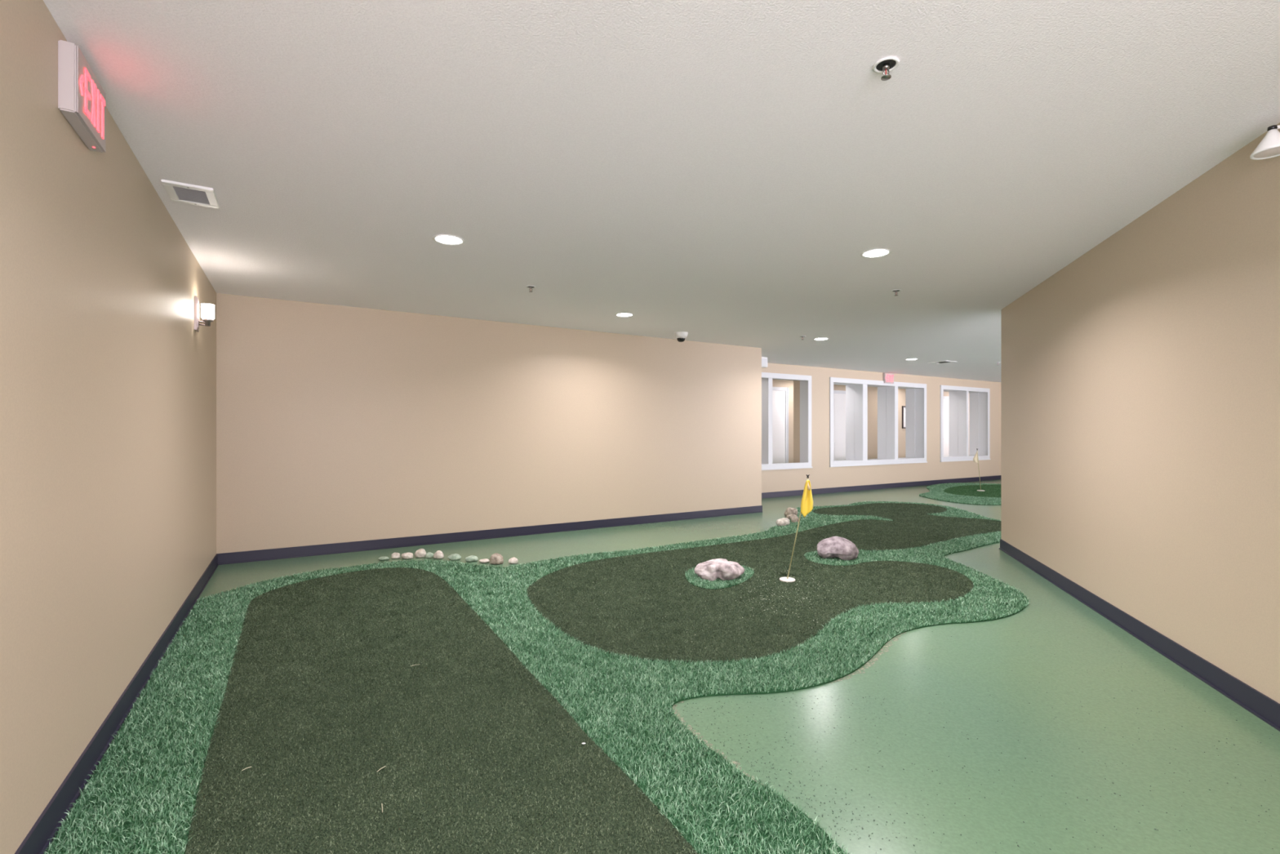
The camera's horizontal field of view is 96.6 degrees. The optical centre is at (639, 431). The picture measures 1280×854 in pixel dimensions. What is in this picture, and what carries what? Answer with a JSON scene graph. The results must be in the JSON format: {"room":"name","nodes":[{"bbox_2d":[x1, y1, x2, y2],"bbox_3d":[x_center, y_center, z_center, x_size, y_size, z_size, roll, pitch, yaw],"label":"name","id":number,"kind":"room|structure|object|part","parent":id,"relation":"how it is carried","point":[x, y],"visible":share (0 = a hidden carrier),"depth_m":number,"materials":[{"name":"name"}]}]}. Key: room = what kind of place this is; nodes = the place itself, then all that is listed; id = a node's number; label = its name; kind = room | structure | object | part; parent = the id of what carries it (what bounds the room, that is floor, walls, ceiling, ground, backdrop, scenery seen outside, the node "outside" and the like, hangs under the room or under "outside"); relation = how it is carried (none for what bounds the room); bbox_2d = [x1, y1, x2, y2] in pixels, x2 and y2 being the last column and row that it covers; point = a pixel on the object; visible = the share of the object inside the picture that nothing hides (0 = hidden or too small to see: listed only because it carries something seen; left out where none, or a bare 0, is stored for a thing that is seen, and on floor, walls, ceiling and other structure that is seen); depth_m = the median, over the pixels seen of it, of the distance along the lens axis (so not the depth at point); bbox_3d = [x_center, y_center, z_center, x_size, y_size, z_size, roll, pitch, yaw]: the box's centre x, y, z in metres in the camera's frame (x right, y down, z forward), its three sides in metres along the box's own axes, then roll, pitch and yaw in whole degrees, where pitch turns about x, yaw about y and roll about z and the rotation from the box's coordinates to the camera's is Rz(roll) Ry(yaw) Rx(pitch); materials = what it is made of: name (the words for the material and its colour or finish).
{"room":"indoor mini golf","nodes":[
{"label":"indoor mini golf","id":0,"kind":"room"},
{"bbox_2d":[0,0,216,853],"bbox_3d":[-2.144,-0.025,2.154,0.200,2.440,7.200,0,0,-31],"label":"wall","id":1,"kind":"structure","parent":0,"point":[108,380],"depth_m":1.93,"materials":[{"name":"beige paint"}]},
{"bbox_2d":[57,40,106,152],"bbox_3d":[-1.841,-1.095,1.889,0.048,0.218,0.304,0,0,-31],"label":"exit sign","id":2,"kind":"object","parent":1,"relation":"attached to","point":[82,99],"visible":1,"depth_m":1.81,"materials":[{"name":"grey plastic"}]},
{"bbox_2d":[14,553,218,853],"bbox_3d":[-2.000,1.145,2.124,0.017,0.100,7.000,0,0,-31],"label":"baseboard","id":3,"kind":"structure","parent":1,"relation":"attached to","point":[35,842],"depth_m":2.09,"materials":[{"name":"grey plastic"}]},
{"bbox_2d":[194,295,214,332],"bbox_3d":[-3.130,-0.841,4.104,0.111,0.240,0.110,0,0,-31],"label":"wall sconce","id":4,"kind":"object","parent":1,"relation":"attached to","point":[207,310],"visible":1,"depth_m":4.08,"materials":[{"name":"white glass"}]},
{"bbox_3d":[-3.116,-0.864,4.112,0.078,0.106,0.078,0,0,-31],"label":"lamp shade","id":5,"kind":"part","parent":4,"relation":"part of","materials":[{"name":"white glass"}]},
{"bbox_2d":[216,293,761,553],"bbox_3d":[-1.040,-0.025,6.872,6.542,2.440,0.160,0,0,-31],"label":"wall","id":6,"kind":"structure","parent":0,"point":[335,424],"depth_m":6.21,"materials":[{"name":"beige paint"}]},
{"bbox_2d":[217,505,762,564],"bbox_3d":[-0.990,1.145,6.798,6.551,0.100,0.017,0,0,-31],"label":"baseboard","id":7,"kind":"structure","parent":6,"relation":"attached to","point":[371,544],"depth_m":6.19,"materials":[{"name":"grey plastic"}]},
{"bbox_2d":[43,0,1279,382],"bbox_3d":[4.250,-1.320,10.550,22.500,0.150,22.900,0,0,0],"label":"ceiling","id":8,"kind":"structure","parent":0,"point":[716,171],"depth_m":2.50,"materials":[{"name":"white paint"}]},
{"bbox_2d":[160,179,219,208],"bbox_3d":[-2.346,-1.238,2.986,0.206,0.014,0.285,0,0,-31],"label":"ceiling vent","id":9,"kind":"object","parent":8,"relation":"in","point":[178,192],"visible":1,"depth_m":2.97,"materials":[{"name":"white plastic"}]},
{"bbox_2d":[432,234,464,244],"bbox_3d":[-1.239,-1.242,3.694,0.200,0.006,0.200,0,0,0],"label":"recessed light","id":10,"kind":"object","parent":8,"relation":"in","point":[447,239],"visible":1,"depth_m":3.68,"materials":[{"name":"white glass"}]},
{"bbox_2d":[525,285,535,292],"bbox_3d":[-0.936,-1.222,4.893,0.084,0.047,0.084,0,0,-23],"label":"sprinkler","id":11,"kind":"object","parent":8,"relation":"attached to","point":[531,287],"visible":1,"depth_m":4.89,"materials":[{"name":"silver metal"}]},
{"bbox_2d":[614,312,633,316],"bbox_3d":[-0.166,-1.242,6.063,0.200,0.006,0.200,0,0,0],"label":"recessed light","id":12,"kind":"object","parent":8,"relation":"in","point":[620,314],"visible":1,"depth_m":6.04,"materials":[{"name":"white"}]},
{"bbox_2d":[674,331,688,342],"bbox_3d":[0.516,-1.185,7.174,0.176,0.119,0.176,0,0,0],"label":"dome camera","id":13,"kind":"object","parent":8,"relation":"attached to","point":[681,336],"visible":1,"depth_m":7.12,"materials":[{"name":"white plastic"}]},
{"bbox_2d":[761,356,767,367],"bbox_3d":[2.027,-1.163,9.537,0.215,0.165,0.104,0,0,-31],"label":"emergency light","id":14,"kind":"object","parent":8,"relation":"hanging from","point":[764,360],"visible":0.52,"depth_m":9.51,"materials":[{"name":"white plastic"}]},
{"bbox_2d":[813,337,828,340],"bbox_3d":[2.426,-1.242,7.641,0.200,0.006,0.200,0,0,0],"label":"recessed light","id":15,"kind":"object","parent":8,"relation":"in","point":[815,339],"visible":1,"depth_m":7.64,"materials":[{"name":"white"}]},
{"bbox_2d":[860,248,891,257],"bbox_3d":[1.641,-1.242,3.970,0.200,0.006,0.200,0,0,0],"label":"recessed light","id":16,"kind":"object","parent":8,"relation":"in","point":[873,253],"visible":1,"depth_m":3.97,"materials":[{"name":"white glass"}]},
{"bbox_2d":[872,57,899,80],"bbox_3d":[0.834,-1.222,1.933,0.084,0.047,0.084,0,0,-23],"label":"sprinkler","id":17,"kind":"object","parent":8,"relation":"attached to","point":[885,65],"visible":1,"depth_m":1.93,"materials":[{"name":"silver metal"}]},
{"bbox_2d":[875,59,896,71],"bbox_3d":[0.834,-1.243,1.933,0.062,0.002,0.062,0,0,39],"label":"cup","id":18,"kind":"object","parent":17,"relation":"on","point":[886,64],"depth_m":1.93,"materials":[{"name":"metal"}]},
{"bbox_2d":[891,289,901,296],"bbox_3d":[2.257,-1.222,5.025,0.084,0.047,0.084,0,0,-23],"label":"sprinkler","id":19,"kind":"object","parent":8,"relation":"attached to","point":[892,291],"visible":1,"depth_m":5.02,"materials":[{"name":"silver metal"}]},
{"bbox_2d":[928,360,956,364],"bbox_3d":[5.411,-1.241,10.197,0.340,0.008,0.340,0,0,-31],"label":"ceiling vent","id":20,"kind":"object","parent":8,"relation":"in","point":[940,362],"visible":1,"depth_m":10.17,"materials":[{"name":"white plastic"}]},
{"bbox_2d":[45,479,1279,853],"bbox_3d":[4.250,1.270,10.550,22.500,0.150,22.900,0,0,0],"label":"floor","id":21,"kind":"structure","parent":0,"point":[1067,638],"depth_m":2.28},
{"bbox_2d":[377,555,389,559],"bbox_3d":[-2.391,1.177,5.318,0.088,0.028,0.086,0,0,-38],"label":"pebble","id":22,"kind":"object","parent":21,"relation":"on","point":[384,557],"visible":1,"depth_m":5.29,"materials":[{"name":"green stone"}]},
{"bbox_2d":[391,552,399,558],"bbox_3d":[-2.306,1.164,5.385,0.081,0.054,0.064,0,0,-15],"label":"pebble","id":23,"kind":"object","parent":21,"relation":"on","point":[395,555],"visible":1,"depth_m":5.36,"materials":[{"name":"beige stone"}]},
{"bbox_2d":[401,552,413,559],"bbox_3d":[-2.198,1.165,5.383,0.120,0.052,0.101,0,0,15],"label":"pebble","id":24,"kind":"object","parent":21,"relation":"on","point":[406,555],"visible":1,"depth_m":5.35,"materials":[{"name":"beige stone"}]},
{"bbox_2d":[414,548,426,557],"bbox_3d":[-2.092,1.152,5.438,0.096,0.077,0.081,0,0,26],"label":"pebble","id":25,"kind":"object","parent":21,"relation":"on","point":[420,553],"visible":0.99,"depth_m":5.41,"materials":[{"name":"beige stone"}]},
{"bbox_2d":[425,551,433,557],"bbox_3d":[-1.996,1.167,5.412,0.078,0.049,0.055,0,0,-15],"label":"pebble","id":26,"kind":"object","parent":21,"relation":"on","point":[428,554],"visible":0.95,"depth_m":5.39,"materials":[{"name":"green stone"}]},
{"bbox_2d":[433,550,444,558],"bbox_3d":[-1.899,1.155,5.383,0.103,0.071,0.082,0,0,15],"label":"pebble","id":27,"kind":"object","parent":21,"relation":"on","point":[438,554],"visible":1,"depth_m":5.35,"materials":[{"name":"beige stone"}]},
{"bbox_2d":[447,553,461,559],"bbox_3d":[-1.732,1.165,5.333,0.121,0.053,0.096,0,0,-1],"label":"pebble","id":28,"kind":"object","parent":21,"relation":"on","point":[455,556],"visible":1,"depth_m":5.30,"materials":[{"name":"green stone"}]},
{"bbox_2d":[465,555,478,561],"bbox_3d":[-1.555,1.166,5.266,0.101,0.050,0.095,0,0,20],"label":"pebble","id":29,"kind":"object","parent":21,"relation":"on","point":[472,557],"visible":1,"depth_m":5.24,"materials":[{"name":"green stone"}]},
{"bbox_2d":[479,558,489,563],"bbox_3d":[-1.423,1.177,5.216,0.103,0.028,0.084,0,0,15],"label":"pebble","id":30,"kind":"object","parent":21,"relation":"on","point":[485,560],"visible":1,"depth_m":5.19,"materials":[{"name":"beige stone"}]},
{"bbox_2d":[489,552,503,564],"bbox_3d":[-1.299,1.144,5.162,0.127,0.094,0.094,0,0,-1],"label":"pebble","id":31,"kind":"object","parent":21,"relation":"on","point":[495,558],"visible":1,"depth_m":5.13,"materials":[{"name":"beige stone"}]},
{"bbox_2d":[508,556,518,563],"bbox_3d":[-1.150,1.165,5.177,0.087,0.051,0.067,0,0,-14],"label":"pebble","id":32,"kind":"object","parent":21,"relation":"on","point":[513,560],"visible":1,"depth_m":5.15,"materials":[{"name":"beige stone"}]},
{"bbox_2d":[43,500,1029,853],"bbox_3d":[1.804,1.179,5.091,9.858,0.031,5.227,0,0,-38],"label":"fringe","id":33,"kind":"object","parent":21,"relation":"on","point":[140,797],"visible":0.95,"depth_m":2.61,"materials":[{"name":"green"}]},
{"bbox_2d":[185,566,700,853],"bbox_3d":[-1.324,1.186,2.895,1.298,0.006,4.460,0,0,-31],"label":"putting green","id":34,"kind":"object","parent":33,"relation":"on","point":[324,694],"visible":1,"depth_m":2.12,"materials":[{"name":"green carpet"}]},
{"bbox_2d":[241,663,420,812],"bbox_3d":[-1.197,1.173,2.255,0.506,0.004,1.165,0,0,-16],"label":"straw","id":35,"kind":"object","parent":34,"relation":"on","point":[418,664],"visible":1,"depth_m":1.99,"materials":[{"name":"beige"}]},
{"bbox_2d":[527,502,1000,662],"bbox_3d":[2.236,1.186,6.135,7.777,0.006,3.019,0,0,-45],"label":"putting green","id":36,"kind":"object","parent":33,"relation":"on","point":[672,615],"visible":0.99,"depth_m":4.22,"materials":[{"name":"green carpet"}]},
{"bbox_2d":[684,564,754,589],"bbox_3d":[0.662,1.167,4.670,0.598,0.031,0.800,0,0,0],"label":"turf collar","id":37,"kind":"object","parent":36,"relation":"on","point":[691,577],"visible":0.51,"depth_m":4.47,"materials":[{"name":"green"}]},
{"bbox_2d":[694,558,744,581],"bbox_3d":[0.640,1.105,4.585,0.404,0.146,0.269,0,0,0],"label":"boulder","id":38,"kind":"object","parent":37,"relation":"on","point":[723,569],"visible":1,"depth_m":4.50,"materials":[{"name":"grey stone"}]},
{"bbox_2d":[594,564,908,648],"bbox_3d":[0.951,1.175,4.102,2.702,0.004,2.094,0,0,0],"label":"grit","id":39,"kind":"object","parent":36,"relation":"on","point":[900,565],"visible":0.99,"depth_m":4.07,"materials":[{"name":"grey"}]},
{"bbox_2d":[779,577,795,582],"bbox_3d":[1.173,1.176,4.540,0.122,0.014,0.122,0,0,0],"label":"cup","id":40,"kind":"object","parent":36,"relation":"in","point":[783,579],"depth_m":4.52,"materials":[{"name":"beige plastic"}]},
{"bbox_2d":[779,474,813,582],"bbox_3d":[1.243,0.761,4.540,0.261,0.843,0.122,0,0,0],"label":"flag","id":41,"kind":"object","parent":36,"relation":"on","point":[806,504],"visible":1,"depth_m":4.51,"materials":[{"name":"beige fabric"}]},
{"bbox_2d":[776,517,790,525],"bbox_3d":[1.825,1.142,7.267,0.208,0.094,0.138,0,0,-34],"label":"pebble","id":42,"kind":"object","parent":33,"relation":"on","point":[784,521],"visible":0.98,"depth_m":7.21,"materials":[{"name":"beige stone"}]},
{"bbox_2d":[784,506,797,515],"bbox_3d":[2.126,1.127,8.035,0.190,0.125,0.125,0,0,0],"label":"pebble","id":43,"kind":"object","parent":33,"relation":"on","point":[789,510],"visible":0.73,"depth_m":7.99,"materials":[{"name":"beige stone"}]},
{"bbox_2d":[786,514,796,519],"bbox_3d":[2.055,1.152,7.720,0.156,0.074,0.098,0,0,-11],"label":"pebble","id":44,"kind":"object","parent":33,"relation":"on","point":[789,516],"visible":0.51,"depth_m":7.68,"materials":[{"name":"beige stone"}]},
{"bbox_2d":[791,515,799,522],"bbox_3d":[2.032,1.147,7.482,0.117,0.084,0.076,0,0,-23],"label":"pebble","id":45,"kind":"object","parent":33,"relation":"on","point":[795,518],"visible":0.96,"depth_m":7.45,"materials":[{"name":"beige stone"}]},
{"bbox_2d":[817,536,858,559],"bbox_3d":[1.856,1.086,5.351,0.371,0.199,0.290,0,0,19],"label":"boulder","id":46,"kind":"object","parent":33,"relation":"on","point":[842,548],"visible":1,"depth_m":5.26,"materials":[{"name":"grey stone"}]},
{"bbox_2d":[831,633,906,683],"bbox_3d":[1.243,1.194,3.081,0.729,0.001,0.748,0,0,0],"label":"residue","id":47,"kind":"object","parent":33,"relation":"on","point":[867,663],"visible":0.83,"depth_m":2.97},
{"bbox_2d":[672,704,761,783],"bbox_3d":[0.276,1.194,2.212,0.342,0.001,0.691,0,0,0],"label":"residue","id":48,"kind":"object","parent":21,"relation":"on","point":[682,718],"visible":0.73,"depth_m":2.21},
{"bbox_2d":[919,482,1000,504],"bbox_3d":[6.939,1.179,11.118,2.630,0.031,4.525,0,0,37],"label":"fringe","id":49,"kind":"object","parent":21,"relation":"on","point":[936,491],"visible":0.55,"depth_m":10.32,"materials":[{"name":"green carpet"}]},
{"bbox_2d":[943,484,1000,497],"bbox_3d":[7.195,1.182,11.479,1.744,0.014,3.092,0,0,44],"label":"putting green","id":50,"kind":"object","parent":49,"relation":"on","point":[990,491],"visible":0.52,"depth_m":11.37,"materials":[{"name":"green carpet"}]},
{"bbox_2d":[973,448,984,491],"bbox_3d":[6.765,0.759,11.398,0.229,0.848,0.136,0,0,0],"label":"flag","id":51,"kind":"object","parent":50,"relation":"on","point":[975,457],"visible":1,"depth_m":11.39,"materials":[{"name":"beige fabric"}]},
{"bbox_2d":[677,613,1273,852],"bbox_3d":[1.784,1.193,2.547,2.986,0.003,1.597,0,0,-31],"label":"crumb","id":52,"kind":"object","parent":21,"relation":"on","point":[1030,613],"visible":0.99,"depth_m":2.00,"materials":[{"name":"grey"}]},
{"bbox_2d":[793,380,799,462],"bbox_3d":[3.264,-0.025,11.217,0.510,2.440,0.170,0,0,-31],"label":"wall","id":53,"kind":"structure","parent":0,"point":[796,383],"depth_m":11.10,"materials":[{"name":"beige paint"}]},
{"bbox_2d":[772,378,949,462],"bbox_3d":[4.442,-0.025,13.251,17.001,2.440,0.150,0,0,-31],"label":"wall","id":54,"kind":"structure","parent":0,"point":[872,391],"depth_m":13.88,"materials":[{"name":"beige paint"}]},
{"bbox_2d":[772,386,788,463],"bbox_3d":[2.782,0.117,12.124,1.045,2.155,0.078,0,0,-31],"label":"door","id":55,"kind":"structure","parent":54,"relation":"in","point":[780,394],"depth_m":12.30,"materials":[{"name":"white"}]},
{"bbox_2d":[833,390,845,460],"bbox_3d":[4.458,0.117,13.127,1.050,2.155,0.078,0,0,-31],"label":"door","id":56,"kind":"structure","parent":54,"relation":"in","point":[839,396],"depth_m":13.26,"materials":[{"name":"white"}]},
{"bbox_3d":[4.447,0.117,13.144,1.050,2.155,0.038,0,0,-31],"label":"frame","id":57,"kind":"part","parent":56,"relation":"part of","materials":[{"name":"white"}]},
{"bbox_2d":[902,405,905,428],"bbox_3d":[6.908,-0.370,14.622,0.580,0.570,0.030,0,0,-31],"label":"picture","id":58,"kind":"object","parent":54,"relation":"attached to","point":[903,406],"visible":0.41,"depth_m":14.48,"materials":[{"name":"grey"}]},
{"bbox_2d":[903,407,905,426],"bbox_3d":[6.903,-0.370,14.630,0.520,0.510,0.012,0,0,-31],"label":"print","id":59,"kind":"object","parent":58,"relation":"attached to","point":[904,407],"depth_m":14.52,"materials":[{"name":"white plastic"}]},
{"bbox_2d":[943,395,949,456],"bbox_3d":[8.383,0.117,15.477,1.100,2.155,0.078,0,0,-31],"label":"door","id":60,"kind":"structure","parent":54,"relation":"in","point":[946,399],"depth_m":15.46,"materials":[{"name":"white"}]},
{"bbox_2d":[761,363,1000,493],"bbox_3d":[4.007,-0.025,11.446,14.400,2.440,0.200,0,0,-31],"label":"wall","id":61,"kind":"structure","parent":0,"point":[821,475],"depth_m":11.88,"materials":[{"name":"beige paint"}]},
{"bbox_2d":[761,372,812,470],"bbox_3d":[2.325,-0.189,10.441,2.081,1.756,0.275,0,0,-31],"label":"window","id":62,"kind":"structure","parent":61,"relation":"in","point":[805,462],"depth_m":10.54,"materials":[{"name":"white"}]},
{"bbox_3d":[2.386,0.677,10.338,2.081,0.024,0.035,0,0,-31],"label":"sill","id":63,"kind":"part","parent":62,"relation":"part of","materials":[{"name":"white"}]},
{"bbox_2d":[829,377,927,466],"bbox_3d":[4.948,-0.189,12.123,3.156,1.756,0.465,0,0,-31],"label":"window","id":64,"kind":"structure","parent":61,"relation":"in","point":[856,389],"depth_m":12.21,"materials":[{"name":"white"}]},
{"bbox_3d":[5.059,0.677,11.938,3.156,0.024,0.035,0,0,-31],"label":"sill","id":65,"kind":"part","parent":64,"relation":"part of","materials":[{"name":"white"}]},
{"bbox_2d":[761,475,1000,498],"bbox_3d":[4.063,1.145,11.353,14.400,0.100,0.017,0,0,-31],"label":"baseboard","id":66,"kind":"structure","parent":61,"relation":"attached to","point":[842,489],"depth_m":11.84,"materials":[{"name":"grey plastic"}]},
{"bbox_2d":[883,373,893,383],"bbox_3d":[5.248,-1.126,12.041,0.304,0.218,0.053,0,0,-31],"label":"exit sign","id":67,"kind":"object","parent":61,"relation":"attached to","point":[888,378],"visible":1,"depth_m":12.01,"materials":[{"name":"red plastic"}]},
{"bbox_2d":[939,385,991,462],"bbox_3d":[7.642,-0.189,13.736,2.079,1.756,0.465,0,0,-31],"label":"window","id":68,"kind":"structure","parent":61,"relation":"in","point":[969,406],"depth_m":13.87,"materials":[{"name":"white"}]},
{"bbox_3d":[7.752,0.677,13.551,2.079,0.024,0.035,0,0,-31],"label":"sill","id":69,"kind":"part","parent":68,"relation":"part of","materials":[{"name":"white"}]},
{"bbox_2d":[1000,122,1279,703],"bbox_3d":[2.790,-0.025,2.642,0.200,2.440,6.600,0,0,17],"label":"wall","id":70,"kind":"structure","parent":0,"point":[1140,378],"depth_m":3.04,"materials":[{"name":"beige paint"}]},
{"bbox_2d":[999,538,1279,731],"bbox_3d":[2.688,1.145,2.679,0.017,0.100,6.609,0,0,17],"label":"baseboard","id":71,"kind":"structure","parent":70,"relation":"attached to","point":[1255,702],"depth_m":3.01,"materials":[{"name":"grey plastic"}]},
{"bbox_2d":[1249,124,1279,159],"bbox_3d":[2.499,-1.153,2.250,0.128,0.105,0.120,0,0,0],"label":"wall sconce","id":72,"kind":"object","parent":70,"relation":"attached to","point":[1268,147],"visible":1,"depth_m":2.24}
]}

